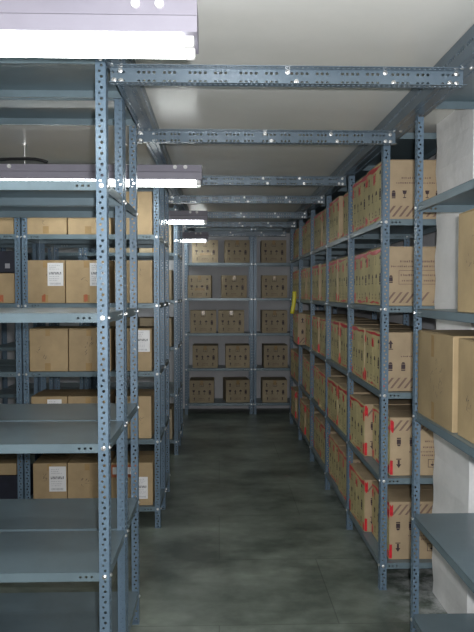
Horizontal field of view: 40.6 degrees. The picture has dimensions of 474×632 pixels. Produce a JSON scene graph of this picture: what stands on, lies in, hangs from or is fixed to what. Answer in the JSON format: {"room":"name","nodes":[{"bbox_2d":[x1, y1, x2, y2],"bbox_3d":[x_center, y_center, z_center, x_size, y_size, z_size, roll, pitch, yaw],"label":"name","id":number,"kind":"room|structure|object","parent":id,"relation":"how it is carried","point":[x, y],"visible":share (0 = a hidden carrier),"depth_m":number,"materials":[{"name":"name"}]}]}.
{"room":"storage room","nodes":[
{"label":"storage room","id":0,"kind":"room"},
{"bbox_2d":[0,228,317,408],"bbox_3d":[-1.166,0.039,8.748,4.760,2.456,0.100,0,2,-2],"label":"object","id":1,"kind":"structure","parent":0,"point":[216,272],"depth_m":8.72,"materials":[{"name":"metal"}]},
{"bbox_2d":[0,408,447,631],"bbox_3d":[-1.020,1.507,3.591,4.760,0.100,10.520,0,2,-2],"label":"floor","id":2,"kind":"structure","parent":0,"point":[251,537],"depth_m":3.97,"materials":[{"name":"concrete"}]},
{"bbox_2d":[0,57,126,631],"bbox_3d":[-0.907,0.284,2.421,0.918,2.430,0.417,0,2,-2],"label":"shelving rack","id":3,"kind":"object","parent":2,"relation":"on","point":[25,556],"visible":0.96,"depth_m":2.35,"materials":[{"name":"metal"}]},
{"bbox_2d":[0,88,139,631],"bbox_3d":[-0.918,0.269,2.843,0.918,2.430,0.417,0,2,-2],"label":"shelving rack","id":4,"kind":"object","parent":2,"relation":"on","point":[46,611],"visible":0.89,"depth_m":2.92,"materials":[{"name":"metal"}]},
{"bbox_2d":[0,187,165,527],"bbox_3d":[-1.431,0.210,4.450,1.833,2.430,0.417,0,2,-2],"label":"shelving rack","id":5,"kind":"object","parent":2,"relation":"on","point":[21,238],"visible":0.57,"depth_m":4.28,"materials":[{"name":"metal"}]},
{"bbox_2d":[0,218,25,233],"bbox_3d":[-1.621,-0.693,4.404,0.267,0.291,0.331,0,2,-2],"label":"carton","id":6,"kind":"object","parent":5,"relation":"on","point":[6,224],"visible":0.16,"depth_m":4.25,"materials":[{"name":"beige cardboard"}]},
{"bbox_2d":[0,273,26,302],"bbox_3d":[-1.614,-0.192,4.423,0.256,0.200,0.332,0,2,-1],"label":"carton","id":7,"kind":"object","parent":5,"relation":"on","point":[7,280],"visible":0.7,"depth_m":4.26,"materials":[{"name":"beige cardboard"}]},
{"bbox_2d":[0,251,30,273],"bbox_3d":[-1.617,-0.370,4.421,0.300,0.147,0.282,0,2,-2],"label":"storage box","id":8,"kind":"object","parent":7,"relation":"on","point":[7,258],"visible":0.57,"depth_m":4.28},
{"bbox_2d":[0,464,32,498],"bbox_3d":[-1.611,1.176,4.499,0.300,0.203,0.300,0,2,-2],"label":"storage box","id":9,"kind":"object","parent":5,"relation":"on","point":[8,483],"visible":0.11,"depth_m":4.35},
{"bbox_2d":[0,454,27,474],"bbox_3d":[-1.623,1.032,4.483,0.250,0.080,0.301,0,2,-1],"label":"carton","id":10,"kind":"object","parent":9,"relation":"on","point":[8,462],"visible":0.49,"depth_m":4.34,"materials":[{"name":"cardboard"}]},
{"bbox_2d":[28,260,65,302],"bbox_3d":[-1.275,-0.238,4.430,0.247,0.292,0.332,0,2,-1],"label":"carton","id":11,"kind":"object","parent":5,"relation":"on","point":[46,278],"visible":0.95,"depth_m":4.27,"materials":[{"name":"beige cardboard"}]},
{"bbox_2d":[49,265,60,284],"bbox_3d":[-1.212,-0.275,4.264,0.080,0.129,0.001,0,2,-1],"label":"label","id":12,"kind":"object","parent":11,"relation":"attached to","point":[49,265],"depth_m":4.26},
{"bbox_2d":[27,218,67,233],"bbox_3d":[-1.268,-0.693,4.414,0.262,0.288,0.331,0,2,-1],"label":"carton","id":13,"kind":"object","parent":5,"relation":"on","point":[34,225],"visible":0.19,"depth_m":4.25,"materials":[{"name":"beige cardboard"}]},
{"bbox_2d":[29,326,74,370],"bbox_3d":[-1.264,0.220,4.448,0.255,0.290,0.331,0,2,-1],"label":"carton","id":14,"kind":"object","parent":5,"relation":"on","point":[49,345],"visible":0.84,"depth_m":4.28,"materials":[{"name":"beige cardboard"}]},
{"bbox_2d":[33,453,75,498],"bbox_3d":[-1.266,1.130,4.481,0.225,0.297,0.332,0,2,-2],"label":"carton","id":15,"kind":"object","parent":5,"relation":"on","point":[50,470],"visible":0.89,"depth_m":4.32,"materials":[{"name":"beige cardboard"}]},
{"bbox_2d":[51,469,62,489],"bbox_3d":[-1.211,1.103,4.315,0.087,0.143,0.001,0,2,-2],"label":"label","id":16,"kind":"object","parent":15,"relation":"attached to","point":[51,469],"depth_m":4.31,"materials":[{"name":"paper"}]},
{"bbox_2d":[31,389,77,403],"bbox_3d":[-1.266,0.677,4.464,0.238,0.290,0.332,0,2,-2],"label":"carton","id":17,"kind":"object","parent":5,"relation":"on","point":[46,396],"visible":0.29,"depth_m":4.30,"materials":[{"name":"beige cardboard"}]},
{"bbox_2d":[66,260,114,302],"bbox_3d":[-1.004,-0.237,4.438,0.286,0.291,0.332,0,2,-2],"label":"carton","id":18,"kind":"object","parent":5,"relation":"on","point":[81,275],"visible":0.66,"depth_m":4.27,"materials":[{"name":"beige cardboard"}]},
{"bbox_2d":[91,265,102,284],"bbox_3d":[-0.932,-0.275,4.272,0.079,0.129,0.001,0,2,-2],"label":"label","id":19,"kind":"object","parent":18,"relation":"attached to","point":[92,265],"depth_m":4.27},
{"bbox_2d":[68,214,114,233],"bbox_3d":[-0.989,-0.693,4.422,0.282,0.288,0.331,0,2,-2],"label":"carton","id":20,"kind":"object","parent":5,"relation":"on","point":[75,225],"visible":0.14,"depth_m":4.26,"materials":[{"name":"beige cardboard"}]},
{"bbox_2d":[68,451,115,497],"bbox_3d":[-1.011,1.131,4.489,0.272,0.294,0.331,0,2,-2],"label":"carton","id":21,"kind":"object","parent":5,"relation":"on","point":[83,467],"visible":0.64,"depth_m":4.32,"materials":[{"name":"beige cardboard"}]},
{"bbox_2d":[68,389,115,403],"bbox_3d":[-1.002,0.677,4.472,0.276,0.289,0.331,0,2,-2],"label":"carton","id":22,"kind":"object","parent":5,"relation":"on","point":[80,396],"visible":0.26,"depth_m":4.34,"materials":[{"name":"beige cardboard"}]},
{"bbox_2d":[69,326,115,370],"bbox_3d":[-0.991,0.219,4.456,0.279,0.292,0.331,0,2,-1],"label":"carton","id":23,"kind":"object","parent":5,"relation":"on","point":[82,339],"visible":0.84,"depth_m":4.29,"materials":[{"name":"beige cardboard"}]},
{"bbox_2d":[111,451,157,504],"bbox_3d":[-0.715,1.129,4.496,0.280,0.297,0.332,0,2,-1],"label":"carton","id":24,"kind":"object","parent":5,"relation":"on","point":[146,458],"visible":0.51,"depth_m":4.33,"materials":[{"name":"beige cardboard"}]},
{"bbox_2d":[115,326,156,370],"bbox_3d":[-0.700,0.221,4.463,0.244,0.287,0.332,0,2,-2],"label":"carton","id":25,"kind":"object","parent":5,"relation":"on","point":[145,333],"visible":0.66,"depth_m":4.30,"materials":[{"name":"beige cardboard"}]},
{"bbox_2d":[115,260,156,302],"bbox_3d":[-0.696,-0.237,4.447,0.250,0.289,0.331,0,2,-1],"label":"carton","id":26,"kind":"object","parent":5,"relation":"on","point":[145,267],"visible":0.45,"depth_m":4.29,"materials":[{"name":"beige cardboard"}]},
{"bbox_2d":[118,191,157,233],"bbox_3d":[-0.691,-0.695,4.431,0.247,0.292,0.331,0,2,-1],"label":"carton","id":27,"kind":"object","parent":5,"relation":"on","point":[145,208],"visible":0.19,"depth_m":4.27,"materials":[{"name":"beige cardboard"}]},
{"bbox_2d":[120,389,156,437],"bbox_3d":[-0.701,0.676,4.481,0.240,0.289,0.331,0,2,-1],"label":"carton","id":28,"kind":"object","parent":5,"relation":"on","point":[145,396],"visible":0.39,"depth_m":4.32,"materials":[{"name":"beige cardboard"}]},
{"bbox_2d":[0,187,169,506],"bbox_3d":[-1.443,0.194,4.872,1.833,2.430,0.417,0,2,-2],"label":"shelving rack","id":29,"kind":"object","parent":2,"relation":"on","point":[52,247],"visible":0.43,"depth_m":5.05,"materials":[{"name":"metal"}]},
{"bbox_2d":[0,205,180,454],"bbox_3d":[-1.490,0.139,6.392,1.833,2.430,0.417,0,2,-2],"label":"shelving rack","id":30,"kind":"object","parent":2,"relation":"on","point":[5,392],"visible":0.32,"depth_m":6.25,"materials":[{"name":"metal"}]},
{"bbox_2d":[139,224,173,252],"bbox_3d":[-0.797,-0.766,6.371,0.310,0.291,0.331,0,2,-2],"label":"carton","id":31,"kind":"object","parent":30,"relation":"on","point":[171,227],"visible":0.23,"depth_m":6.21,"materials":[{"name":"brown cardboard"}]},
{"bbox_2d":[140,317,173,346],"bbox_3d":[-0.797,0.153,6.405,0.310,0.280,0.331,0,2,-1],"label":"carton","id":32,"kind":"object","parent":30,"relation":"on","point":[144,321],"visible":0.41,"depth_m":6.24,"materials":[{"name":"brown cardboard"}]},
{"bbox_2d":[156,403,173,438],"bbox_3d":[-0.797,1.055,6.438,0.310,0.304,0.331,0,2,-2],"label":"carton","id":33,"kind":"object","parent":30,"relation":"on","point":[171,404],"visible":0.25,"depth_m":6.33,"materials":[{"name":"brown cardboard"}]},
{"bbox_2d":[157,270,173,299],"bbox_3d":[-0.797,-0.311,6.388,0.310,0.295,0.331,0,2,-2],"label":"carton","id":34,"kind":"object","parent":30,"relation":"on","point":[171,272],"visible":0.3,"depth_m":6.23,"materials":[{"name":"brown cardboard"}]},
{"bbox_2d":[3,224,182,444],"bbox_3d":[-1.502,0.123,6.814,1.833,2.430,0.417,0,2,-2],"label":"shelving rack","id":35,"kind":"object","parent":2,"relation":"on","point":[62,384],"visible":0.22,"depth_m":6.95,"materials":[{"name":"metal"}]},
{"bbox_2d":[184,228,321,414],"bbox_3d":[0.206,0.060,8.519,1.793,2.430,0.417,0,2,-2],"label":"shelving rack","id":36,"kind":"object","parent":2,"relation":"on","point":[253,368],"visible":0.7,"depth_m":8.33,"materials":[{"name":"metal"}]},
{"bbox_2d":[188,275,211,297],"bbox_3d":[-0.489,-0.389,8.485,0.307,0.296,0.342,0,2,0],"label":"carton","id":37,"kind":"object","parent":36,"relation":"on","point":[199,286],"visible":1,"depth_m":8.32,"materials":[{"name":"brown cardboard"}]},
{"bbox_2d":[189,377,213,402],"bbox_3d":[-0.464,0.981,8.536,0.320,0.297,0.342,0,2,-1],"label":"carton","id":38,"kind":"object","parent":36,"relation":"on","point":[201,389],"visible":1,"depth_m":8.37,"materials":[{"name":"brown cardboard"}]},
{"bbox_2d":[190,310,215,332],"bbox_3d":[-0.447,0.067,8.503,0.338,0.298,0.342,0,2,-3],"label":"carton","id":39,"kind":"object","parent":36,"relation":"on","point":[201,321],"visible":1,"depth_m":8.33,"materials":[{"name":"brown cardboard"}]},
{"bbox_2d":[192,240,217,262],"bbox_3d":[-0.421,-0.846,8.470,0.338,0.297,0.342,0,2,-2],"label":"carton","id":40,"kind":"object","parent":36,"relation":"on","point":[202,252],"visible":0.85,"depth_m":8.30,"materials":[{"name":"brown cardboard"}]},
{"bbox_2d":[193,343,217,367],"bbox_3d":[-0.417,0.525,8.521,0.330,0.295,0.342,0,2,-1],"label":"carton","id":41,"kind":"object","parent":36,"relation":"on","point":[205,355],"visible":1,"depth_m":8.35,"materials":[{"name":"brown cardboard"}]},
{"bbox_2d":[218,310,243,332],"bbox_3d":[-0.076,0.066,8.514,0.339,0.299,0.342,0,2,0],"label":"carton","id":42,"kind":"object","parent":36,"relation":"on","point":[229,321],"visible":1,"depth_m":8.34,"materials":[{"name":"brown cardboard"}]},
{"bbox_2d":[221,275,246,297],"bbox_3d":[-0.044,-0.390,8.498,0.330,0.298,0.342,0,2,-3],"label":"carton","id":43,"kind":"object","parent":36,"relation":"on","point":[232,286],"visible":1,"depth_m":8.33,"materials":[{"name":"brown cardboard"}]},
{"bbox_2d":[223,376,249,402],"bbox_3d":[-0.013,0.979,8.569,0.315,0.298,0.342,0,2,-8],"label":"carton","id":44,"kind":"object","parent":36,"relation":"on","point":[235,389],"visible":1,"depth_m":8.41,"materials":[{"name":"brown cardboard"}]},
{"bbox_2d":[224,240,249,262],"bbox_3d":[-0.005,-0.845,8.482,0.326,0.295,0.342,0,2,-3],"label":"carton","id":45,"kind":"object","parent":36,"relation":"on","point":[235,251],"visible":0.93,"depth_m":8.31,"materials":[{"name":"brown cardboard"}]},
{"bbox_2d":[225,343,249,367],"bbox_3d":[0.003,0.524,8.533,0.314,0.297,0.342,0,2,-2],"label":"carton","id":46,"kind":"object","parent":36,"relation":"on","point":[237,355],"visible":1,"depth_m":8.36,"materials":[{"name":"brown cardboard"}]},
{"bbox_2d":[260,240,285,262],"bbox_3d":[0.478,-0.848,8.496,0.327,0.299,0.342,0,2,0],"label":"carton","id":47,"kind":"object","parent":36,"relation":"on","point":[271,251],"visible":0.96,"depth_m":8.33,"materials":[{"name":"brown cardboard"}]},
{"bbox_2d":[260,310,286,332],"bbox_3d":[0.489,0.066,8.530,0.335,0.297,0.342,0,2,-1],"label":"carton","id":48,"kind":"object","parent":36,"relation":"on","point":[271,321],"visible":1,"depth_m":8.36,"materials":[{"name":"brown cardboard"}]},
{"bbox_2d":[261,377,286,401],"bbox_3d":[0.492,0.979,8.563,0.328,0.298,0.342,0,2,-2],"label":"carton","id":49,"kind":"object","parent":36,"relation":"on","point":[273,389],"visible":1,"depth_m":8.39,"materials":[{"name":"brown cardboard"}]},
{"bbox_2d":[261,275,286,297],"bbox_3d":[0.489,-0.391,8.513,0.335,0.299,0.342,0,2,0],"label":"carton","id":50,"kind":"object","parent":36,"relation":"on","point":[272,286],"visible":1,"depth_m":8.34,"materials":[{"name":"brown cardboard"}]},
{"bbox_2d":[262,343,287,367],"bbox_3d":[0.501,0.524,8.547,0.315,0.295,0.342,0,2,-2],"label":"carton","id":51,"kind":"object","parent":36,"relation":"on","point":[274,355],"visible":1,"depth_m":8.38,"materials":[{"name":"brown cardboard"}]},
{"bbox_2d":[289,132,436,589],"bbox_3d":[0.903,0.173,5.553,0.417,2.422,4.363,0,2,-2],"label":"shelving rack","id":52,"kind":"object","parent":2,"relation":"on","point":[382,233],"visible":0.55,"depth_m":4.10,"materials":[{"name":"metal"}]},
{"bbox_2d":[291,386,300,418],"bbox_3d":[0.830,1.008,7.513,0.347,0.318,0.387,0,2,-2],"label":"carton","id":53,"kind":"object","parent":52,"relation":"on","point":[294,389],"visible":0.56,"depth_m":7.46,"materials":[{"name":"cardboard"}]},
{"bbox_2d":[295,351,309,383],"bbox_3d":[0.836,0.565,7.104,0.347,0.320,0.387,0,2,-2],"label":"carton","id":54,"kind":"object","parent":52,"relation":"on","point":[296,352],"visible":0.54,"depth_m":7.10,"materials":[{"name":"cardboard"}]},
{"bbox_2d":[301,268,306,299],"bbox_3d":[0.857,-0.332,6.618,0.347,0.320,0.386,0,2,-1],"label":"carton","id":55,"kind":"object","parent":52,"relation":"on","point":[304,270],"visible":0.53,"depth_m":6.51,"materials":[{"name":"cardboard"}]},
{"bbox_2d":[300,398,309,434],"bbox_3d":[0.849,1.041,6.657,0.347,0.316,0.387,0,2,-1],"label":"carton","id":56,"kind":"object","parent":52,"relation":"on","point":[303,401],"visible":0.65,"depth_m":6.62,"materials":[{"name":"cardboard"}]},
{"bbox_2d":[294,313,325,344],"bbox_3d":[0.781,0.125,6.632,0.347,0.320,0.387,0,2,0],"label":"carton","id":57,"kind":"object","parent":52,"relation":"on","point":[299,318],"visible":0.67,"depth_m":6.44,"materials":[{"name":"cardboard"}]},
{"bbox_2d":[306,218,313,252],"bbox_3d":[0.862,-0.772,6.184,0.347,0.317,0.386,0,2,-1],"label":"carton","id":58,"kind":"object","parent":52,"relation":"on","point":[308,223],"visible":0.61,"depth_m":6.17,"materials":[{"name":"cardboard"}]},
{"bbox_2d":[306,405,319,444],"bbox_3d":[0.867,1.054,6.254,0.347,0.318,0.387,0,2,0],"label":"carton","id":59,"kind":"object","parent":52,"relation":"on","point":[316,410],"visible":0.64,"depth_m":6.23,"materials":[{"name":"cardboard"}]},
{"bbox_2d":[305,359,324,394],"bbox_3d":[0.867,0.597,6.237,0.347,0.318,0.387,0,2,-2],"label":"carton","id":60,"kind":"object","parent":52,"relation":"on","point":[316,361],"visible":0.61,"depth_m":6.22,"materials":[{"name":"cardboard"}]},
{"bbox_2d":[312,264,321,300],"bbox_3d":[0.874,-0.298,5.742,0.347,0.317,0.386,0,2,-2],"label":"carton","id":61,"kind":"object","parent":52,"relation":"on","point":[316,269],"visible":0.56,"depth_m":5.67,"materials":[{"name":"cardboard"}]},
{"bbox_2d":[314,211,322,249],"bbox_3d":[0.892,-0.756,5.730,0.347,0.319,0.386,0,2,-3],"label":"carton","id":62,"kind":"object","parent":52,"relation":"on","point":[318,224],"visible":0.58,"depth_m":5.68,"materials":[{"name":"cardboard"}]},
{"bbox_2d":[314,413,324,455],"bbox_3d":[0.896,1.072,5.791,0.347,0.316,0.387,0,2,-2],"label":"carton","id":63,"kind":"object","parent":52,"relation":"on","point":[318,417],"visible":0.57,"depth_m":5.76,"materials":[{"name":"cardboard"}]},
{"bbox_2d":[321,263,328,300],"bbox_3d":[0.905,-0.284,5.335,0.347,0.318,0.386,0,2,-1],"label":"carton","id":64,"kind":"object","parent":52,"relation":"on","point":[323,270],"visible":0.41,"depth_m":5.41,"materials":[{"name":"cardboard"}]},
{"bbox_2d":[314,365,336,401],"bbox_3d":[0.892,0.616,5.773,0.347,0.316,0.387,0,2,-1],"label":"carton","id":65,"kind":"object","parent":52,"relation":"on","point":[317,368],"visible":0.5,"depth_m":5.78,"materials":[{"name":"cardboard"}]},
{"bbox_2d":[305,314,345,346],"bbox_3d":[0.868,0.140,6.223,0.347,0.319,0.387,0,2,-3],"label":"carton","id":66,"kind":"object","parent":52,"relation":"on","point":[307,339],"visible":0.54,"depth_m":6.22,"materials":[{"name":"cardboard"}]},
{"bbox_2d":[320,422,337,467],"bbox_3d":[0.907,1.085,5.390,0.347,0.320,0.387,0,2,-2],"label":"carton","id":67,"kind":"object","parent":52,"relation":"on","point":[322,429],"visible":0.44,"depth_m":5.43,"materials":[{"name":"cardboard"}]},
{"bbox_2d":[318,370,346,411],"bbox_3d":[0.888,0.629,5.368,0.347,0.318,0.387,0,2,-3],"label":"carton","id":68,"kind":"object","parent":52,"relation":"on","point":[334,373],"visible":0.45,"depth_m":5.36,"materials":[{"name":"cardboard"}]},
{"bbox_2d":[312,315,354,352],"bbox_3d":[0.873,0.158,5.758,0.347,0.317,0.387,0,2,-1],"label":"carton","id":69,"kind":"object","parent":52,"relation":"on","point":[315,318],"visible":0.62,"depth_m":5.72,"materials":[{"name":"cardboard"}]},
{"bbox_2d":[329,259,338,301],"bbox_3d":[0.903,-0.268,4.879,0.347,0.320,0.386,0,2,-1],"label":"carton","id":70,"kind":"object","parent":52,"relation":"on","point":[333,265],"visible":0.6,"depth_m":4.86,"materials":[{"name":"cardboard"}]},
{"bbox_2d":[329,196,342,242],"bbox_3d":[0.906,-0.723,4.855,0.347,0.317,0.386,0,2,-2],"label":"carton","id":71,"kind":"object","parent":52,"relation":"on","point":[336,206],"visible":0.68,"depth_m":4.75,"materials":[{"name":"cardboard"}]},
{"bbox_2d":[329,434,345,485],"bbox_3d":[0.915,1.103,4.925,0.347,0.318,0.387,0,2,-3],"label":"carton","id":72,"kind":"object","parent":52,"relation":"on","point":[335,440],"visible":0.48,"depth_m":4.92,"materials":[{"name":"cardboard"}]},
{"bbox_2d":[327,377,357,425],"bbox_3d":[0.902,0.645,4.912,0.347,0.320,0.387,0,2,-3],"label":"carton","id":73,"kind":"object","parent":52,"relation":"on","point":[332,410],"visible":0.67,"depth_m":4.86,"materials":[{"name":"cardboard"}]},
{"bbox_2d":[319,317,367,356],"bbox_3d":[0.890,0.172,5.354,0.347,0.320,0.387,0,2,-1],"label":"carton","id":74,"kind":"object","parent":52,"relation":"on","point":[322,323],"visible":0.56,"depth_m":5.34,"materials":[{"name":"cardboard"}]},
{"bbox_2d":[338,256,354,302],"bbox_3d":[0.912,-0.252,4.466,0.347,0.318,0.386,0,2,-1],"label":"carton","id":75,"kind":"object","parent":52,"relation":"on","point":[343,262],"visible":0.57,"depth_m":4.45,"materials":[{"name":"cardboard"}]},
{"bbox_2d":[343,188,352,236],"bbox_3d":[0.942,-0.708,4.446,0.347,0.316,0.386,0,2,0],"label":"carton","id":76,"kind":"object","parent":52,"relation":"on","point":[345,197],"visible":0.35,"depth_m":4.54,"materials":[{"name":"cardboard"}]},
{"bbox_2d":[338,446,362,499],"bbox_3d":[0.922,1.118,4.517,0.347,0.319,0.387,0,2,-2],"label":"carton","id":77,"kind":"object","parent":52,"relation":"on","point":[341,449],"visible":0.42,"depth_m":4.54,"materials":[{"name":"cardboard"}]},
{"bbox_2d":[331,319,379,363],"bbox_3d":[0.922,0.189,4.893,0.347,0.319,0.387,0,2,0],"label":"carton","id":78,"kind":"object","parent":52,"relation":"on","point":[335,323],"visible":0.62,"depth_m":4.85,"materials":[{"name":"cardboard"}]},
{"bbox_2d":[338,384,373,435],"bbox_3d":[0.920,0.660,4.504,0.347,0.321,0.387,0,2,-2],"label":"carton","id":79,"kind":"object","parent":52,"relation":"on","point":[342,388],"visible":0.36,"depth_m":4.49,"materials":[{"name":"cardboard"}]},
{"bbox_2d":[352,175,366,231],"bbox_3d":[0.934,-0.692,3.990,0.347,0.318,0.386,0,2,-2],"label":"carton","id":80,"kind":"object","parent":52,"relation":"on","point":[359,188],"visible":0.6,"depth_m":3.98,"materials":[{"name":"cardboard"}]},
{"bbox_2d":[354,252,366,303],"bbox_3d":[0.949,-0.235,4.006,0.347,0.318,0.386,0,2,-2],"label":"carton","id":81,"kind":"object","parent":52,"relation":"on","point":[360,294],"visible":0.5,"depth_m":4.01,"materials":[{"name":"cardboard"}]},
{"bbox_2d":[349,463,377,531],"bbox_3d":[0.927,1.136,4.052,0.347,0.316,0.387,0,2,-3],"label":"carton","id":82,"kind":"object","parent":52,"relation":"on","point":[361,478],"visible":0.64,"depth_m":3.95,"materials":[{"name":"cardboard"}]},
{"bbox_2d":[340,322,402,369],"bbox_3d":[0.931,0.205,4.481,0.347,0.318,0.387,0,2,-2],"label":"carton","id":83,"kind":"object","parent":52,"relation":"on","point":[343,325],"visible":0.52,"depth_m":4.50,"materials":[{"name":"cardboard"}]},
{"bbox_2d":[350,394,416,455],"bbox_3d":[0.927,0.678,4.040,0.347,0.319,0.387,0,2,-3],"label":"carton","id":84,"kind":"object","parent":52,"relation":"on","point":[361,405],"visible":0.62,"depth_m":3.93,"materials":[{"name":"cardboard"}]},
{"bbox_2d":[352,325,417,380],"bbox_3d":[0.931,0.223,4.018,0.347,0.316,0.387,0,2,0],"label":"carton","id":85,"kind":"object","parent":52,"relation":"on","point":[358,331],"visible":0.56,"depth_m":4.00,"materials":[{"name":"cardboard"}]},
{"bbox_2d":[365,328,429,390],"bbox_3d":[0.938,0.238,3.613,0.347,0.316,0.387,0,2,-2],"label":"carton","id":86,"kind":"object","parent":52,"relation":"on","point":[400,362],"visible":0.61,"depth_m":3.42,"materials":[{"name":"cardboard"}]},
{"bbox_2d":[366,246,435,305],"bbox_3d":[0.943,-0.221,3.597,0.347,0.319,0.386,0,2,-2],"label":"carton","id":87,"kind":"object","parent":52,"relation":"on","point":[401,259],"visible":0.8,"depth_m":3.41,"materials":[{"name":"cardboard"}]},
{"bbox_2d":[366,160,436,225],"bbox_3d":[0.939,-0.676,3.580,0.347,0.317,0.386,0,2,-2],"label":"carton","id":88,"kind":"object","parent":52,"relation":"on","point":[402,172],"visible":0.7,"depth_m":3.39,"materials":[{"name":"cardboard"}]},
{"bbox_2d":[372,481,432,558],"bbox_3d":[0.987,1.149,3.648,0.347,0.320,0.387,0,2,-2],"label":"carton","id":89,"kind":"object","parent":52,"relation":"on","point":[399,496],"visible":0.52,"depth_m":3.46,"materials":[{"name":"cardboard"}]},
{"bbox_2d":[372,405,434,475],"bbox_3d":[0.987,0.694,3.631,0.347,0.316,0.387,0,2,-2],"label":"carton","id":90,"kind":"object","parent":52,"relation":"on","point":[399,416],"visible":0.56,"depth_m":3.44,"materials":[{"name":"cardboard"}]},
{"bbox_2d":[410,61,473,631],"bbox_3d":[0.994,0.289,2.391,0.417,2.422,0.918,0,2,-2],"label":"shelving rack","id":91,"kind":"object","parent":2,"relation":"on","point":[451,534],"visible":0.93,"depth_m":2.78,"materials":[{"name":"metal"}]},
{"bbox_2d":[418,330,473,432],"bbox_3d":[0.957,0.249,2.614,0.311,0.366,0.421,0,2,-2],"label":"carton","id":92,"kind":"object","parent":91,"relation":"on","point":[438,350],"visible":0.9,"depth_m":2.55,"materials":[{"name":"cardboard"}]},
{"bbox_2d":[458,209,473,312],"bbox_3d":[0.979,-0.189,2.152,0.321,0.363,0.421,0,2,-2],"label":"carton","id":93,"kind":"object","parent":91,"relation":"on","point":[466,219],"visible":1,"depth_m":2.28,"materials":[{"name":"cardboard"}]},
{"bbox_2d":[458,338,473,443],"bbox_3d":[0.979,0.269,2.164,0.312,0.361,0.421,0,2,-2],"label":"carton","id":94,"kind":"object","parent":91,"relation":"on","point":[466,345],"visible":1,"depth_m":2.29,"materials":[{"name":"cardboard"}]},
{"bbox_2d":[0,0,473,228],"bbox_3d":[-1.020,-1.047,3.497,4.760,0.100,10.520,0,2,-2],"label":"ceiling","id":95,"kind":"structure","parent":0,"point":[391,33],"depth_m":2.78,"materials":[{"name":"paint"}]},
{"bbox_2d":[0,0,198,59],"bbox_3d":[-0.723,-0.810,1.668,1.240,0.240,0.151,0,2,-2],"label":"tube light","id":96,"kind":"object","parent":95,"relation":"hanging from","point":[139,29],"visible":1,"depth_m":1.62,"materials":[{"name":"white metal"}]},
{"bbox_2d":[0,144,201,187],"bbox_3d":[-0.827,-0.887,3.773,1.240,0.240,0.151,0,2,-2],"label":"tube light","id":97,"kind":"object","parent":95,"relation":"hanging from","point":[147,175],"visible":0.85,"depth_m":3.71,"materials":[{"name":"white metal"}]},
{"bbox_2d":[0,157,47,163],"bbox_3d":[-1.355,-0.908,3.733,0.503,0.037,0.018,0,2,-2],"label":"power cable","id":98,"kind":"object","parent":97,"relation":"on","point":[9,158],"visible":1,"depth_m":3.73,"materials":[{"name":"black rubber"}]},
{"bbox_2d":[104,58,194,230],"bbox_3d":[-0.476,-0.984,4.580,0.068,0.096,7.250,0,2,-2],"label":"rail","id":99,"kind":"object","parent":95,"relation":"attached to","point":[159,152],"visible":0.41,"depth_m":2.84,"materials":[{"name":"metal"}]},
{"bbox_2d":[186,231,285,236],"bbox_3d":[-0.008,-1.041,8.121,1.262,0.060,0.038,0,2,-2],"label":"rail","id":100,"kind":"object","parent":99,"relation":"attached to","point":[219,233],"visible":0.82,"depth_m":8.14,"materials":[{"name":"metal"}]},
{"bbox_2d":[182,222,296,227],"bbox_3d":[0.023,-1.000,7.013,1.262,0.060,0.038,0,2,-2],"label":"rail","id":101,"kind":"object","parent":99,"relation":"attached to","point":[268,225],"visible":0.85,"depth_m":7.03,"materials":[{"name":"metal"}]},
{"bbox_2d":[169,195,324,203],"bbox_3d":[0.076,-0.930,5.114,1.262,0.060,0.038,0,2,-2],"label":"rail","id":102,"kind":"object","parent":99,"relation":"attached to","point":[176,199],"visible":0.99,"depth_m":5.13,"materials":[{"name":"metal"}]},
{"bbox_2d":[208,212,306,218],"bbox_3d":[0.048,-0.968,6.143,1.262,0.060,0.038,0,2,-2],"label":"rail","id":103,"kind":"object","parent":99,"relation":"attached to","point":[239,215],"visible":0.77,"depth_m":6.16,"materials":[{"name":"metal"}]},
{"bbox_2d":[133,129,396,144],"bbox_3d":[0.134,-0.855,3.057,1.262,0.060,0.038,0,2,-2],"label":"rail","id":104,"kind":"object","parent":99,"relation":"attached to","point":[184,137],"visible":0.99,"depth_m":3.07,"materials":[{"name":"metal"}]},
{"bbox_2d":[201,176,346,185],"bbox_3d":[0.101,-0.899,4.255,1.262,0.060,0.038,0,2,-2],"label":"rail","id":105,"kind":"object","parent":99,"relation":"attached to","point":[273,181],"visible":0.79,"depth_m":4.27,"materials":[{"name":"metal"}]},
{"bbox_2d":[109,64,466,88],"bbox_3d":[0.177,-0.823,2.198,1.224,0.060,0.038,0,2,-2],"label":"overhead beam","id":106,"kind":"structure","parent":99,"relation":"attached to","point":[233,77],"depth_m":2.21,"materials":[{"name":"metal"}]},
{"bbox_2d":[161,211,207,224],"bbox_3d":[-0.891,-0.964,5.860,1.240,0.240,0.151,0,2,-2],"label":"tube light","id":107,"kind":"object","parent":95,"relation":"hanging from","point":[175,217],"visible":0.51,"depth_m":5.81,"materials":[{"name":"white metal"}]},
{"bbox_2d":[172,224,208,241],"bbox_3d":[-0.975,-1.041,7.947,1.240,0.240,0.151,0,2,-2],"label":"tube light","id":108,"kind":"object","parent":95,"relation":"hanging from","point":[186,236],"visible":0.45,"depth_m":7.90,"materials":[{"name":"white metal"}]},
{"bbox_2d":[283,24,473,231],"bbox_3d":[0.734,-0.985,4.614,0.088,0.096,7.250,0,2,-2],"label":"overhead beam","id":109,"kind":"structure","parent":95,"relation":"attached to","point":[362,156],"depth_m":2.82,"materials":[{"name":"metal"}]},
{"bbox_2d":[318,154,436,400],"bbox_3d":[1.309,0.228,3.609,0.100,2.456,10.320,0,2,-2],"label":"wall","id":110,"kind":"structure","parent":0,"point":[429,240],"depth_m":4.72,"materials":[{"name":"paint"}]},
{"bbox_2d":[432,109,473,613],"bbox_3d":[1.154,0.246,3.113,0.238,2.456,0.484,0,2,-2],"label":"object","id":111,"kind":"structure","parent":110,"relation":"attached to","point":[453,472],"depth_m":3.12,"materials":[{"name":"white paint"}]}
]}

